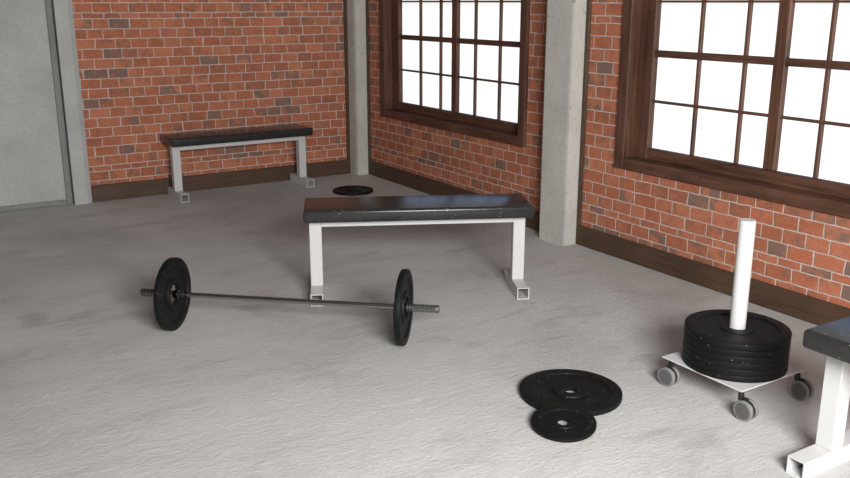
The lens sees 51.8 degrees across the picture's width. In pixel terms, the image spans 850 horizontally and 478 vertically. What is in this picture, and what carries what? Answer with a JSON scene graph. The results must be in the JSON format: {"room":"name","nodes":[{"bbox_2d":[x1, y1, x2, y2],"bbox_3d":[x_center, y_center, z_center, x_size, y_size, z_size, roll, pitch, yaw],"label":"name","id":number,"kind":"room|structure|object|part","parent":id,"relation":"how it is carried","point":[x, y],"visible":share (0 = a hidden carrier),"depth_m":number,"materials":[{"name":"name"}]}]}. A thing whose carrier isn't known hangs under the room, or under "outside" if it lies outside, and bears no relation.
{"room":"gym","nodes":[
{"label":"gym","id":0,"kind":"room"},
{"bbox_2d":[0,0,65,206],"bbox_3d":[-5.252,-1.520,5.861,5.122,3.200,0.266,-9,18,-31],"label":"wall panel","id":1,"kind":"object","parent":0,"point":[31,167],"visible":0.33,"depth_m":7.13,"materials":[{"name":"concrete"}]},
{"bbox_2d":[51,0,91,204],"bbox_3d":[-2.996,-1.879,7.187,0.144,3.200,0.328,-9,18,-31],"label":"pilaster","id":2,"kind":"object","parent":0,"point":[62,10],"visible":0.82,"depth_m":7.24,"materials":[{"name":"grey concrete"}]},
{"bbox_2d":[72,0,349,185],"bbox_3d":[-1.802,-2.086,7.947,2.865,3.200,0.300,-9,18,-31],"label":"wall","id":3,"kind":"structure","parent":0,"point":[149,69],"depth_m":7.83,"materials":[{"name":"red brick"}]},
{"bbox_2d":[0,199,66,211],"bbox_3d":[-5.197,0.038,6.143,5.072,0.045,0.022,-9,18,-31],"label":"trim","id":4,"kind":"structure","parent":3,"relation":"attached to","point":[57,202],"depth_m":7.30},
{"bbox_2d":[44,0,72,204],"bbox_3d":[-3.025,-1.840,7.041,0.050,3.200,0.022,-9,18,-31],"label":"trim","id":5,"kind":"structure","parent":3,"relation":"attached to","point":[48,4],"depth_m":7.22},
{"bbox_2d":[91,159,349,201],"bbox_3d":[-1.812,-0.559,8.159,2.492,0.142,0.020,-9,18,-31],"label":"baseboard","id":6,"kind":"structure","parent":3,"relation":"attached to","point":[124,190],"depth_m":8.07,"materials":[{"name":"brown wood"}]},
{"bbox_2d":[343,0,349,158],"bbox_3d":[-0.767,-2.274,8.370,0.028,3.058,0.020,-9,18,-31],"label":"trim","id":7,"kind":"structure","parent":3,"relation":"attached to","point":[344,1],"depth_m":8.55,"materials":[{"name":"brown wood"}]},
{"bbox_2d":[347,0,368,174],"bbox_3d":[-0.655,-2.203,8.381,0.154,3.200,0.154,-9,18,-31],"label":"concrete column","id":8,"kind":"structure","parent":0,"point":[356,9],"depth_m":8.51,"materials":[{"name":"grey concrete"}]},
{"bbox_2d":[0,173,849,477],"bbox_3d":[-1.093,1.171,2.433,8.520,0.200,11.520,-9,18,-31],"label":"floor","id":9,"kind":"structure","parent":0,"point":[92,385],"depth_m":4.27,"materials":[{"name":"concrete"}]},
{"bbox_2d":[160,124,313,202],"bbox_3d":[-1.669,-0.706,7.931,1.311,0.546,0.396,-9,18,-31],"label":"bench","id":10,"kind":"object","parent":9,"relation":"on","point":[177,142],"visible":1,"depth_m":7.77,"materials":[{"name":"black leather"}]},
{"bbox_3d":[-2.166,-0.621,7.620,0.070,0.404,0.070,-9,18,-31],"label":"leg","id":11,"kind":"part","parent":10,"relation":"part of","materials":[{"name":"white metal"}]},
{"bbox_3d":[-1.666,-0.874,7.881,1.117,0.052,0.070,-9,18,-31],"label":"frame rail","id":12,"kind":"part","parent":10,"relation":"part of","materials":[{"name":"white metal"}]},
{"bbox_3d":[-1.165,-0.788,8.235,0.070,0.404,0.070,-9,18,-31],"label":"leg","id":13,"kind":"part","parent":10,"relation":"part of","materials":[{"name":"white metal"}]},
{"bbox_2d":[140,257,438,345],"bbox_3d":[-0.712,0.315,4.476,1.584,0.384,0.384,3,15,9],"label":"barbell","id":14,"kind":"object","parent":9,"relation":"on","point":[170,316],"visible":1,"depth_m":4.46,"materials":[{"name":"rubber"}]},
{"bbox_3d":[-1.317,0.287,4.575,0.030,0.384,0.384,3,15,9],"label":"weight plate","id":15,"kind":"part","parent":14,"relation":"part of","materials":[{"name":"black rubber"}]},
{"bbox_3d":[-0.106,0.341,4.376,0.030,0.384,0.384,3,15,9],"label":"weight plate","id":16,"kind":"part","parent":14,"relation":"part of","materials":[{"name":"black rubber"}]},
{"bbox_2d":[333,185,372,195],"bbox_3d":[-0.653,-0.441,7.953,0.365,0.021,0.365,-9,18,-31],"label":"weight plate","id":17,"kind":"object","parent":9,"relation":"on","point":[351,190],"visible":1,"depth_m":7.90,"materials":[{"name":"black rubber"}]},
{"bbox_2d":[303,193,534,306],"bbox_3d":[-0.041,0.051,5.137,1.311,0.546,0.396,-2,15,-6],"label":"bench","id":18,"kind":"object","parent":9,"relation":"on","point":[514,208],"visible":1,"depth_m":5.03,"materials":[{"name":"black leather"}]},
{"bbox_3d":[-0.631,0.069,5.075,0.070,0.404,0.070,-2,15,-6],"label":"leg","id":19,"kind":"part","parent":18,"relation":"part of","materials":[{"name":"white metal"}]},
{"bbox_3d":[-0.041,-0.117,5.087,1.117,0.052,0.070,-2,15,-6],"label":"frame rail","id":20,"kind":"part","parent":18,"relation":"part of","materials":[{"name":"white metal"}]},
{"bbox_3d":[0.549,0.038,5.190,0.070,0.404,0.070,-2,15,-6],"label":"leg","id":21,"kind":"part","parent":18,"relation":"part of","materials":[{"name":"white metal"}]},
{"bbox_2d":[531,404,596,442],"bbox_3d":[0.561,0.743,3.542,0.263,0.043,0.262,4,16,13],"label":"weight plate","id":22,"kind":"object","parent":9,"relation":"on","point":[582,425],"visible":1,"depth_m":3.53,"materials":[{"name":"black rubber"}]},
{"bbox_2d":[519,369,622,415],"bbox_3d":[0.639,0.671,3.846,0.447,0.024,0.447,-9,18,-31],"label":"weight plate","id":23,"kind":"object","parent":9,"relation":"on","point":[597,394],"visible":0.94,"depth_m":3.84,"materials":[{"name":"black rubber"}]},
{"bbox_2d":[658,218,813,421],"bbox_3d":[1.369,0.300,3.777,0.451,0.778,0.500,-9,18,-31],"label":"trolley","id":24,"kind":"object","parent":9,"relation":"on","point":[745,409],"visible":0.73,"depth_m":3.74,"materials":[{"name":"white metal"}]},
{"bbox_2d":[682,352,787,382],"bbox_3d":[1.363,0.531,3.860,0.442,0.028,0.442,-9,18,-31],"label":"weight plate","id":25,"kind":"object","parent":24,"relation":"on","point":[740,379],"visible":0.22,"depth_m":3.68,"materials":[{"name":"black rubber"}]},
{"bbox_2d":[682,347,788,376],"bbox_3d":[1.363,0.503,3.853,0.442,0.028,0.442,5,16,17],"label":"weight plate","id":26,"kind":"object","parent":25,"relation":"on","point":[745,373],"visible":0.2,"depth_m":3.67,"materials":[{"name":"black rubber"}]},
{"bbox_2d":[683,340,789,370],"bbox_3d":[1.363,0.476,3.845,0.442,0.028,0.442,-6,16,-21],"label":"weight plate","id":27,"kind":"object","parent":26,"relation":"on","point":[737,366],"visible":0.2,"depth_m":3.66,"materials":[{"name":"black rubber"}]},
{"bbox_2d":[683,335,789,363],"bbox_3d":[1.363,0.449,3.838,0.442,0.028,0.442,8,17,27],"label":"weight plate","id":28,"kind":"object","parent":27,"relation":"on","point":[726,358],"visible":0.24,"depth_m":3.65,"materials":[{"name":"black rubber"}]},
{"bbox_2d":[684,328,790,357],"bbox_3d":[1.363,0.422,3.831,0.442,0.028,0.442,-3,16,-12],"label":"weight plate","id":29,"kind":"object","parent":28,"relation":"on","point":[746,354],"visible":0.26,"depth_m":3.65,"materials":[{"name":"black rubber"}]},
{"bbox_2d":[684,309,791,350],"bbox_3d":[1.363,0.394,3.823,0.442,0.028,0.442,11,19,36],"label":"weight plate","id":30,"kind":"object","parent":29,"relation":"on","point":[711,327],"visible":0.91,"depth_m":3.77,"materials":[{"name":"black rubber"}]},
{"bbox_2d":[786,316,849,477],"bbox_3d":[1.825,0.705,2.726,0.396,0.546,1.311,-9,18,-31],"label":"bench","id":31,"kind":"object","parent":9,"relation":"on","point":[831,448],"visible":1,"depth_m":3.18,"materials":[{"name":"white metal"}]},
{"bbox_3d":[1.506,0.575,3.209,0.070,0.404,0.070,-9,18,-31],"label":"leg","id":32,"kind":"part","parent":31,"relation":"part of","materials":[{"name":"white metal"}]},
{"bbox_2d":[539,0,586,245],"bbox_3d":[0.956,-1.532,5.906,0.142,3.200,0.270,-9,18,-31],"label":"concrete column","id":33,"kind":"structure","parent":0,"point":[565,19],"depth_m":6.03,"materials":[{"name":"grey concrete"}]},
{"bbox_2d":[369,0,849,307],"bbox_3d":[2.353,-1.018,4.011,0.145,3.200,11.020,-9,18,-31],"label":"wall","id":34,"kind":"structure","parent":0,"point":[800,250],"depth_m":5.76,"materials":[{"name":"red brick"}]},
{"bbox_2d":[366,0,370,159],"bbox_3d":[-0.550,-2.261,8.323,0.020,3.058,0.026,-9,18,-31],"label":"trim","id":35,"kind":"structure","parent":34,"relation":"attached to","point":[367,1],"depth_m":8.51,"materials":[{"name":"brown wood"}]},
{"bbox_2d":[368,160,539,230],"bbox_3d":[0.189,-0.407,7.601,0.020,0.142,2.818,-9,18,-31],"label":"baseboard","id":36,"kind":"structure","parent":34,"relation":"attached to","point":[429,186],"depth_m":7.94,"materials":[{"name":"brown wood"}]},
{"bbox_2d":[379,0,530,146],"bbox_3d":[0.243,-1.846,7.293,0.204,1.860,2.205,-9,18,-31],"label":"window","id":37,"kind":"structure","parent":34,"relation":"in","point":[392,105],"depth_m":7.45,"materials":[{"name":"brown wood"}]},
{"bbox_2d":[576,0,591,224],"bbox_3d":[1.088,-1.575,5.794,0.020,3.058,0.034,-9,18,-31],"label":"trim","id":38,"kind":"structure","parent":34,"relation":"attached to","point":[589,2],"depth_m":5.97,"materials":[{"name":"brown wood"}]},
{"bbox_2d":[576,225,849,325],"bbox_3d":[1.847,0.286,5.042,0.020,0.142,2.895,-9,18,-31],"label":"baseboard","id":39,"kind":"structure","parent":34,"relation":"attached to","point":[816,311],"depth_m":5.25,"materials":[{"name":"brown wood"}]},
{"bbox_2d":[614,0,849,217],"bbox_3d":[1.921,-1.144,4.703,0.204,1.860,2.205,-9,18,-31],"label":"window","id":40,"kind":"structure","parent":34,"relation":"in","point":[640,52],"depth_m":5.09,"materials":[{"name":"brown wood"}]}
]}

